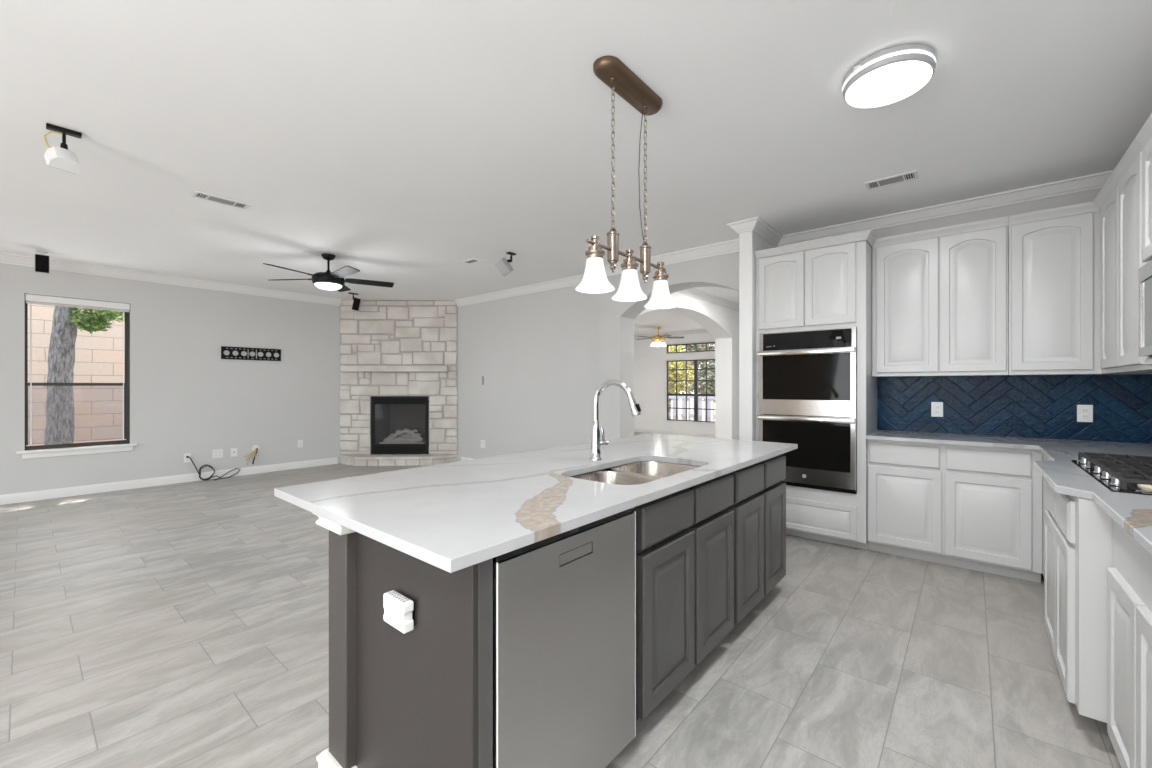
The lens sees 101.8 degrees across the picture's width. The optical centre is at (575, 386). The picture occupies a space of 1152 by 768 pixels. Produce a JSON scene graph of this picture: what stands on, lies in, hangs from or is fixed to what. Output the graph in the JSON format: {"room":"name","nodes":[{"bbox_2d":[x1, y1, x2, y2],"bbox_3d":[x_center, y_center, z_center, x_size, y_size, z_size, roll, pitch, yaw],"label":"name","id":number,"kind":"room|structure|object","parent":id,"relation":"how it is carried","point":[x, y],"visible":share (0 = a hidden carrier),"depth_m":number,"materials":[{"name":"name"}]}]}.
{"room":"kitchen","nodes":[
{"label":"kitchen","id":0,"kind":"room"},
{"bbox_2d":[0,263,411,494],"bbox_3d":[-5.839,-0.075,5.764,0.160,2.743,8.570,0,0,40],"label":"wall","id":1,"kind":"structure","parent":0,"point":[186,398],"depth_m":6.37,"materials":[{"name":"paint"}]},
{"bbox_2d":[16,293,136,458],"bbox_3d":[-5.930,-0.114,5.594,0.170,1.860,0.983,0,0,40],"label":"window","id":2,"kind":"structure","parent":1,"relation":"in","point":[54,450],"depth_m":5.57,"materials":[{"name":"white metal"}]},
{"bbox_2d":[25,294,129,311],"bbox_3d":[-5.925,-0.986,5.595,0.050,0.102,0.856,0,0,40],"label":"raised blind","id":3,"kind":"object","parent":2,"relation":"attached to","point":[33,298],"depth_m":5.55,"materials":[{"name":"white plastic"}]},
{"bbox_2d":[0,457,337,504],"bbox_3d":[-6.214,1.242,5.184,0.016,0.107,6.900,0,0,40],"label":"baseboard","id":4,"kind":"structure","parent":1,"relation":"attached to","point":[140,483],"depth_m":6.01,"materials":[{"name":"paint"}]},
{"bbox_2d":[0,252,341,305],"bbox_3d":[-6.173,-1.395,5.179,0.084,0.103,6.945,0,0,40],"label":"trim","id":5,"kind":"structure","parent":1,"relation":"attached to","point":[6,258],"depth_m":6.09,"materials":[{"name":"paint"}]},
{"bbox_2d":[184,453,190,462],"bbox_3d":[-5.255,0.971,6.324,0.009,0.120,0.075,0,0,40],"label":"wall outlet","id":6,"kind":"object","parent":1,"relation":"attached to","point":[186,454],"visible":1,"depth_m":6.32,"materials":[{"name":"white plastic"}]},
{"bbox_2d":[212,449,222,457],"bbox_3d":[-5.039,0.951,6.580,0.009,0.120,0.120,0,0,40],"label":"wall outlet","id":7,"kind":"object","parent":1,"relation":"attached to","point":[218,453],"visible":1,"depth_m":6.58,"materials":[{"name":"white plastic"}]},
{"bbox_2d":[231,448,236,456],"bbox_3d":[-4.915,0.951,6.724,0.012,0.120,0.080,0,0,40],"label":"wall outlet","id":8,"kind":"object","parent":1,"relation":"attached to","point":[233,450],"visible":1,"depth_m":6.72,"materials":[{"name":"white plastic"}]},
{"bbox_2d":[221,346,280,360],"bbox_3d":[-4.767,-0.473,6.889,0.024,0.178,0.746,0,0,40],"label":"tv bracket","id":9,"kind":"object","parent":1,"relation":"attached to","point":[223,348],"visible":1,"depth_m":6.86,"materials":[{"name":"black metal"}]},
{"bbox_2d":[245,445,258,464],"bbox_3d":[-4.738,1.009,6.854,0.114,0.277,0.198,0,0,40],"label":"loose wires","id":10,"kind":"object","parent":1,"relation":"attached to","point":[255,448],"visible":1,"depth_m":6.87,"materials":[{"name":"white plastic"}]},
{"bbox_2d":[297,440,302,447],"bbox_3d":[-4.356,0.911,7.388,0.009,0.120,0.075,0,0,40],"label":"wall outlet","id":11,"kind":"object","parent":1,"relation":"attached to","point":[299,442],"visible":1,"depth_m":7.38,"materials":[{"name":"white plastic"}]},
{"bbox_2d":[412,285,598,460],"bbox_3d":[-1.315,-0.075,7.454,4.570,2.743,0.150,0,0,40],"label":"wall","id":12,"kind":"structure","parent":0,"point":[536,355],"depth_m":6.82,"materials":[{"name":"paint"}]},
{"bbox_2d":[461,457,472,460],"bbox_3d":[-0.648,1.242,6.785,3.353,0.107,0.321,0,0,40],"label":"baseboard","id":13,"kind":"structure","parent":12,"relation":"attached to","point":[462,458],"depth_m":7.79,"materials":[{"name":"paint"}]},
{"bbox_2d":[480,440,484,447],"bbox_3d":[-1.495,0.929,7.501,0.120,0.120,0.009,0,0,40],"label":"wall outlet","id":14,"kind":"object","parent":12,"relation":"attached to","point":[482,442],"visible":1,"depth_m":7.50,"materials":[{"name":"white plastic"}]},
{"bbox_2d":[454,239,738,306],"bbox_3d":[-0.142,-1.395,6.212,5.065,0.103,0.234,0,0,40],"label":"trim","id":15,"kind":"structure","parent":12,"relation":"attached to","point":[731,246],"depth_m":5.64,"materials":[{"name":"paint"}]},
{"bbox_2d":[0,432,1120,767],"bbox_3d":[-0.307,1.346,5.332,9.550,0.100,15.050,0,0,40],"label":"floor","id":16,"kind":"structure","parent":0,"point":[186,624],"depth_m":2.24,"materials":[{"name":"tile"}]},
{"bbox_2d":[186,456,240,480],"bbox_3d":[-5.000,1.120,6.487,0.143,0.351,0.609,0,0,43],"label":"power cord","id":17,"kind":"object","parent":16,"relation":"on","point":[201,467],"visible":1,"depth_m":6.43,"materials":[{"name":"black plastic"}]},
{"bbox_2d":[339,300,457,465],"bbox_3d":[-2.979,-0.074,7.800,2.004,2.740,0.395,0,0,-2],"label":"fireplace","id":18,"kind":"object","parent":16,"relation":"on","point":[388,348],"visible":0.98,"depth_m":7.88,"materials":[{"name":"stone"}]},
{"bbox_2d":[341,366,448,371],"bbox_3d":[-3.012,-0.287,7.823,1.730,0.090,0.185,0,0,-2],"label":"mantel shelf","id":19,"kind":"object","parent":18,"relation":"attached to","point":[343,368],"depth_m":7.74,"materials":[{"name":"stone"}]},
{"bbox_2d":[371,397,428,453],"bbox_3d":[-2.983,0.666,8.100,0.942,0.960,0.437,0,0,-2],"label":"firebox","id":20,"kind":"object","parent":18,"relation":"in","point":[399,425],"visible":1,"depth_m":8.01,"materials":[{"name":"black metal"}]},
{"bbox_2d":[357,532,492,767],"bbox_3d":[-0.448,0.854,1.307,0.589,0.884,0.066,0,0,40],"label":"island end panel","id":21,"kind":"object","parent":16,"relation":"on","point":[425,692],"visible":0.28,"depth_m":1.23,"materials":[{"name":"grey wood"}]},
{"bbox_2d":[383,590,414,633],"bbox_3d":[-0.480,0.609,1.270,0.110,0.078,0.038,0,0,40],"label":"adapter","id":22,"kind":"object","parent":21,"relation":"attached to","point":[399,610],"visible":1,"depth_m":1.25,"materials":[{"name":"white plastic"}]},
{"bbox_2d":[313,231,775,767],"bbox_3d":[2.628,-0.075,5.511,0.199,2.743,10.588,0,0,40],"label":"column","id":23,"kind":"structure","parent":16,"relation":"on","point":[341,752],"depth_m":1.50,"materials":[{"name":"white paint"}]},
{"bbox_2d":[274,433,797,572],"bbox_3d":[0.167,0.396,2.411,1.113,0.030,2.686,0,0,40],"label":"countertop","id":24,"kind":"structure","parent":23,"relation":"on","point":[451,517],"depth_m":1.66,"materials":[{"name":"stone"}]},
{"bbox_2d":[590,380,640,459],"bbox_3d":[0.201,0.174,2.368,0.287,0.413,0.099,0,0,40],"label":"kitchen faucet","id":25,"kind":"object","parent":24,"relation":"on","point":[596,444],"visible":1,"depth_m":2.40,"materials":[{"name":"silver metal"}]},
{"bbox_2d":[572,461,700,484],"bbox_3d":[0.296,0.513,2.183,0.434,0.202,0.786,0,0,40],"label":"sink","id":26,"kind":"object","parent":24,"relation":"in","point":[640,472],"visible":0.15,"depth_m":2.36,"materials":[{"name":"silver metal"}]},
{"bbox_2d":[493,507,635,767],"bbox_3d":[-0.207,0.856,1.552,0.561,0.880,0.612,0,0,40],"label":"dishwasher","id":27,"kind":"object","parent":16,"relation":"on","point":[564,604],"visible":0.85,"depth_m":1.33,"materials":[{"name":"silver metal"}]},
{"bbox_2d":[571,468,733,720],"bbox_3d":[0.275,0.854,2.161,0.590,0.884,0.912,0,0,40],"label":"base cabinet","id":28,"kind":"object","parent":16,"relation":"on","point":[685,537],"visible":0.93,"depth_m":1.89,"materials":[{"name":"grey wood"}]},
{"bbox_2d":[729,455,785,623],"bbox_3d":[0.841,0.854,2.832,0.590,0.884,0.838,0,0,40],"label":"base cabinet","id":29,"kind":"object","parent":16,"relation":"on","point":[759,506],"visible":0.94,"depth_m":2.57,"materials":[{"name":"grey wood"}]},
{"bbox_2d":[755,230,876,549],"bbox_3d":[2.114,0.052,4.090,0.882,2.488,0.613,0,0,40],"label":"tall cabinet","id":30,"kind":"object","parent":16,"relation":"on","point":[826,283],"visible":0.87,"depth_m":3.80,"materials":[{"name":"white wood"}]},
{"bbox_2d":[757,327,856,493],"bbox_3d":[2.063,0.192,4.081,0.741,1.305,0.622,0,0,40],"label":"double oven","id":31,"kind":"object","parent":30,"relation":"in","point":[808,379],"visible":0.98,"depth_m":3.83,"materials":[{"name":"black metal"}]},
{"bbox_2d":[867,439,1041,582],"bbox_3d":[2.813,0.854,3.538,0.972,0.884,0.544,0,0,40],"label":"base cabinet","id":32,"kind":"object","parent":16,"relation":"on","point":[977,508],"visible":0.98,"depth_m":3.30,"materials":[{"name":"white wood"}]},
{"bbox_2d":[1042,453,1049,575],"bbox_3d":[3.118,0.854,2.684,0.591,0.884,1.455,0,0,40],"label":"base cabinet","id":33,"kind":"object","parent":16,"relation":"on","point":[1044,458],"visible":0.02,"depth_m":3.00,"materials":[{"name":"white wood"}]},
{"bbox_2d":[866,430,1151,555],"bbox_3d":[1.988,0.396,2.108,1.560,0.030,3.786,0,0,40],"label":"countertop","id":34,"kind":"structure","parent":33,"relation":"on","point":[1132,512],"depth_m":2.27,"materials":[{"name":"stone"}]},
{"bbox_2d":[1071,452,1151,495],"bbox_3d":[2.421,0.354,1.859,0.526,0.053,0.919,0,0,40],"label":"gas cooktop","id":35,"kind":"object","parent":34,"relation":"in","point":[1119,473],"visible":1,"depth_m":1.91,"materials":[{"name":"black metal"}]},
{"bbox_2d":[1044,479,1111,722],"bbox_3d":[2.344,0.854,1.826,0.665,0.884,0.845,0,0,40],"label":"base cabinet","id":36,"kind":"object","parent":16,"relation":"on","point":[1077,532],"visible":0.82,"depth_m":1.71,"materials":[{"name":"white wood"}]},
{"bbox_2d":[1107,519,1151,767],"bbox_3d":[1.621,0.854,0.908,0.585,0.884,1.480,0,0,40],"label":"base cabinet","id":37,"kind":"object","parent":16,"relation":"on","point":[1129,578],"visible":0.97,"depth_m":1.42,"materials":[{"name":"white wood"}]},
{"bbox_2d":[0,0,1151,334],"bbox_3d":[-0.307,-1.497,5.332,9.550,0.100,15.050,0,0,40],"label":"ceiling","id":38,"kind":"structure","parent":0,"point":[404,142],"depth_m":2.61,"materials":[{"name":"paint"}]},
{"bbox_2d":[35,249,49,274],"bbox_3d":[-5.714,-1.323,5.006,0.132,0.246,0.105,0,0,40],"label":"speaker","id":39,"kind":"object","parent":38,"relation":"attached to","point":[42,262],"visible":1,"depth_m":4.97},
{"bbox_2d":[35,254,48,272],"bbox_3d":[-5.672,-1.300,4.971,0.023,0.180,0.097,0,0,40],"label":"grille","id":40,"kind":"object","parent":39,"relation":"attached to","point":[41,260],"depth_m":4.97,"materials":[{"name":"black"}]},
{"bbox_2d":[43,123,81,173],"bbox_3d":[-2.875,-1.330,2.625,0.117,0.233,0.150,0,0,25],"label":"speaker","id":41,"kind":"object","parent":38,"relation":"attached to","point":[62,158],"visible":1,"depth_m":2.61},
{"bbox_2d":[191,191,249,209],"bbox_3d":[-2.758,-1.443,3.639,0.145,0.008,0.345,0,0,40],"label":"ceiling vent","id":42,"kind":"object","parent":38,"relation":"in","point":[197,194],"visible":1,"depth_m":3.63,"materials":[{"name":"white metal"}]},
{"bbox_2d":[263,253,393,291],"bbox_3d":[-2.704,-1.258,5.133,1.268,0.377,1.318,0,0,40],"label":"ceiling fan","id":43,"kind":"object","parent":38,"relation":"hanging from","point":[328,280],"visible":1,"depth_m":5.10,"materials":[{"name":"black metal"}]},
{"bbox_2d":[348,292,361,311],"bbox_3d":[-3.443,-1.302,7.303,0.201,0.289,0.152,0,0,-12],"label":"speaker","id":44,"kind":"object","parent":38,"relation":"attached to","point":[357,301],"visible":1,"depth_m":7.26},
{"bbox_2d":[352,297,360,310],"bbox_3d":[-3.408,-1.269,7.255,0.137,0.203,0.043,0,0,-12],"label":"grille","id":45,"kind":"object","parent":44,"relation":"attached to","point":[356,305],"depth_m":7.25,"materials":[{"name":"black plastic"}]},
{"bbox_2d":[463,258,492,266],"bbox_3d":[-1.146,-1.443,5.485,0.210,0.007,0.300,0,0,40],"label":"ceiling vent","id":46,"kind":"object","parent":38,"relation":"in","point":[473,261],"visible":1,"depth_m":5.46,"materials":[{"name":"metal"}]},
{"bbox_2d":[495,252,515,276],"bbox_3d":[-0.762,-1.319,5.079,0.161,0.256,0.185,0,0,40],"label":"speaker","id":47,"kind":"object","parent":38,"relation":"attached to","point":[503,265],"visible":1,"depth_m":5.04},
{"bbox_2d":[496,260,509,275],"bbox_3d":[-0.788,-1.270,5.038,0.138,0.148,0.090,0,0,40],"label":"grille","id":48,"kind":"object","parent":47,"relation":"attached to","point":[503,265],"depth_m":5.03,"materials":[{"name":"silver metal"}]},
{"bbox_2d":[575,55,677,308],"bbox_3d":[0.265,-0.934,2.257,0.175,1.024,0.739,0,0,40],"label":"pendant light","id":49,"kind":"object","parent":38,"relation":"hanging from","point":[610,70],"visible":1,"depth_m":2.20,"materials":[{"name":"white glass"}]},
{"bbox_2d":[636,327,683,346],"bbox_3d":[1.989,-1.210,11.502,1.154,0.472,1.213,0,0,40],"label":"ceiling fan","id":50,"kind":"object","parent":38,"relation":"hanging from","point":[658,338],"visible":1,"depth_m":11.42,"materials":[{"name":"gold metal"}]},
{"bbox_2d":[842,44,935,107],"bbox_3d":[1.427,-1.407,2.146,0.356,0.078,0.356,0,0,40],"label":"ceiling light","id":51,"kind":"object","parent":38,"relation":"attached to","point":[890,75],"visible":1,"depth_m":2.08,"materials":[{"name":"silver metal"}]},
{"bbox_2d":[845,61,931,107],"bbox_3d":[1.427,-1.373,2.146,0.332,0.009,0.332,0,0,40],"label":"diffuser","id":52,"kind":"object","parent":51,"relation":"attached to","point":[882,83],"depth_m":2.12,"materials":[{"name":"white plastic"}]},
{"bbox_2d":[864,170,917,189],"bbox_3d":[2.214,-1.443,3.287,0.300,0.008,0.155,0,0,40],"label":"ceiling vent","id":53,"kind":"object","parent":38,"relation":"in","point":[912,175],"visible":1,"depth_m":3.28,"materials":[{"name":"white metal"}]},
{"bbox_2d":[599,252,738,439],"bbox_3d":[1.126,-0.075,5.296,1.945,2.743,0.305,0,0,40],"label":"wall","id":54,"kind":"structure","parent":0,"point":[616,318],"depth_m":5.65,"materials":[{"name":"paint"}]},
{"bbox_2d":[634,333,714,432],"bbox_3d":[3.519,-0.075,11.793,6.675,2.743,0.160,0,0,40],"label":"wall","id":55,"kind":"structure","parent":0,"point":[649,361],"depth_m":12.80,"materials":[{"name":"paint"}]},
{"bbox_2d":[634,329,708,338],"bbox_3d":[2.763,-1.395,12.273,4.580,0.103,0.084,0,0,40],"label":"trim","id":56,"kind":"structure","parent":55,"relation":"attached to","point":[697,331],"depth_m":12.37,"materials":[{"name":"paint"}]},
{"bbox_2d":[634,428,714,437],"bbox_3d":[2.784,1.242,12.299,4.580,0.107,0.016,0,0,40],"label":"baseboard","id":57,"kind":"structure","parent":55,"relation":"attached to","point":[698,434],"depth_m":12.41,"materials":[{"name":"paint"}]},
{"bbox_2d":[665,358,714,423],"bbox_3d":[3.097,0.121,12.101,1.746,1.670,0.115,0,0,40],"label":"window","id":58,"kind":"structure","parent":55,"relation":"in","point":[695,369],"depth_m":12.17,"materials":[{"name":"brown metal"}]},
{"bbox_2d":[665,340,714,354],"bbox_3d":[3.097,-0.995,12.101,1.746,0.299,0.115,0,0,40],"label":"window","id":59,"kind":"structure","parent":55,"relation":"in","point":[712,341],"depth_m":12.20,"materials":[{"name":"brown metal"}]},
{"bbox_2d":[638,292,738,439],"bbox_3d":[2.631,-0.075,8.331,0.307,2.743,6.275,0,0,40],"label":"wall","id":60,"kind":"structure","parent":0,"point":[722,323],"depth_m":8.26,"materials":[{"name":"paint"}]},
{"bbox_2d":[677,288,738,311],"bbox_3d":[2.781,-1.395,8.205,0.084,0.103,6.275,0,0,40],"label":"trim","id":61,"kind":"structure","parent":60,"relation":"attached to","point":[692,292],"depth_m":7.44,"materials":[{"name":"paint"}]},
{"bbox_2d":[872,188,1151,443],"bbox_3d":[3.005,-0.075,3.843,2.570,2.743,0.150,0,0,40],"label":"wall","id":62,"kind":"structure","parent":0,"point":[1090,195],"depth_m":3.58,"materials":[{"name":"paint"}]},
{"bbox_2d":[872,216,1007,376],"bbox_3d":[2.822,-0.634,3.666,0.818,1.111,0.338,0,0,40],"label":"upper cabinet","id":63,"kind":"object","parent":62,"relation":"attached to","point":[940,295],"visible":1,"depth_m":3.53,"materials":[{"name":"white wood"}]},
{"bbox_2d":[877,374,1151,443],"bbox_3d":[3.216,0.151,3.558,1.568,0.459,0.010,0,0,40],"label":"backsplash","id":64,"kind":"structure","parent":62,"relation":"attached to","point":[1027,406],"depth_m":3.47,"materials":[{"name":"tile"}]},
{"bbox_2d":[931,402,942,416],"bbox_3d":[2.926,0.189,3.790,0.076,0.120,0.009,0,0,40],"label":"wall outlet","id":65,"kind":"object","parent":64,"relation":"attached to","point":[936,407],"visible":1,"depth_m":3.79,"materials":[{"name":"white plastic"}]},
{"bbox_2d":[1077,405,1092,421],"bbox_3d":[3.550,0.191,3.263,0.076,0.120,0.009,0,0,40],"label":"wall outlet","id":66,"kind":"object","parent":64,"relation":"attached to","point":[1084,412],"visible":1,"depth_m":3.26,"materials":[{"name":"white plastic"}]},
{"bbox_2d":[1006,201,1100,375],"bbox_3d":[3.420,-0.634,3.160,0.743,1.111,0.338,0,0,40],"label":"upper cabinet","id":67,"kind":"object","parent":62,"relation":"attached to","point":[1054,254],"visible":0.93,"depth_m":3.14,"materials":[{"name":"white wood"}]},
{"bbox_3d":[1.154,-0.075,-0.222,0.150,2.743,8.450,0,0,40],"label":"wall","id":68,"kind":"structure","parent":0,"visible":0},
{"bbox_2d":[727,170,1113,246],"bbox_3d":[0.145,-1.406,0.729,2.619,0.082,8.300,0,0,40],"label":"trim","id":69,"kind":"structure","parent":68,"relation":"attached to","point":[757,225],"depth_m":3.79,"materials":[{"name":"paint"}]},
{"bbox_2d":[1093,139,1151,373],"bbox_3d":[3.152,-0.634,2.534,0.345,1.111,1.036,0,0,40],"label":"upper cabinet","id":70,"kind":"object","parent":68,"relation":"attached to","point":[1119,201],"visible":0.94,"depth_m":2.54,"materials":[{"name":"white wood"}]},
{"bbox_2d":[1135,113,1151,368],"bbox_3d":[2.542,-0.634,1.812,0.345,1.111,0.849,0,0,40],"label":"upper cabinet","id":71,"kind":"object","parent":68,"relation":"attached to","point":[1144,136],"visible":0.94,"depth_m":2.18,"materials":[{"name":"white wood"}]},
{"bbox_2d":[1138,260,1151,356],"bbox_3d":[2.545,-0.348,1.822,0.324,0.416,0.788,0,0,40],"label":"microwave","id":72,"kind":"object","parent":71,"relation":"in","point":[1145,272],"visible":1,"depth_m":2.16,"materials":[{"name":"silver metal"}]},
{"label":"outside","id":73,"kind":"structure","parent":0,"visible":0},
{"bbox_2d":[679,399,714,420],"bbox_3d":[-0.889,1.581,10.569,75.000,0.330,75.000,0,0,40],"label":"ground","id":74,"kind":"structure","parent":73,"point":[679,399],"depth_m":30.90,"materials":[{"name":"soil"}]},
{"bbox_2d":[26,301,125,445],"bbox_3d":[-10.377,-1.244,4.839,0.300,5.320,22.000,0,0,40],"label":"wall","id":75,"kind":"structure","parent":74,"relation":"on","point":[98,410],"depth_m":7.56,"materials":[{"name":"brick"}]},
{"bbox_2d":[44,304,124,444],"bbox_3d":[-6.783,-1.626,6.990,1.426,6.145,2.946,0,0,40],"label":"shade tree","id":76,"kind":"object","parent":74,"relation":"on","point":[60,413],"visible":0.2,"depth_m":6.40,"materials":[{"name":"green plant"}]},
{"bbox_2d":[669,345,693,418],"bbox_3d":[3.690,-0.187,19.782,2.969,3.390,1.905,0,0,40],"label":"tree","id":77,"kind":"object","parent":74,"relation":"on","point":[681,374],"visible":0.23,"depth_m":19.18,"materials":[{"name":"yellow plant"}]},
{"bbox_2d":[669,396,714,420],"bbox_3d":[4.101,0.881,16.453,10.970,1.070,0.630,0,0,40],"label":"picket fence","id":78,"kind":"object","parent":74,"relation":"on","point":[710,399],"visible":0.05,"depth_m":16.59,"materials":[{"name":"white wood"}]},
{"bbox_2d":[674,343,714,402],"bbox_3d":[5.724,-1.416,23.293,5.567,5.847,2.576,0,0,40],"label":"tree","id":79,"kind":"object","parent":74,"relation":"on","point":[700,347],"visible":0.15,"depth_m":22.34,"materials":[{"name":"green plant"}]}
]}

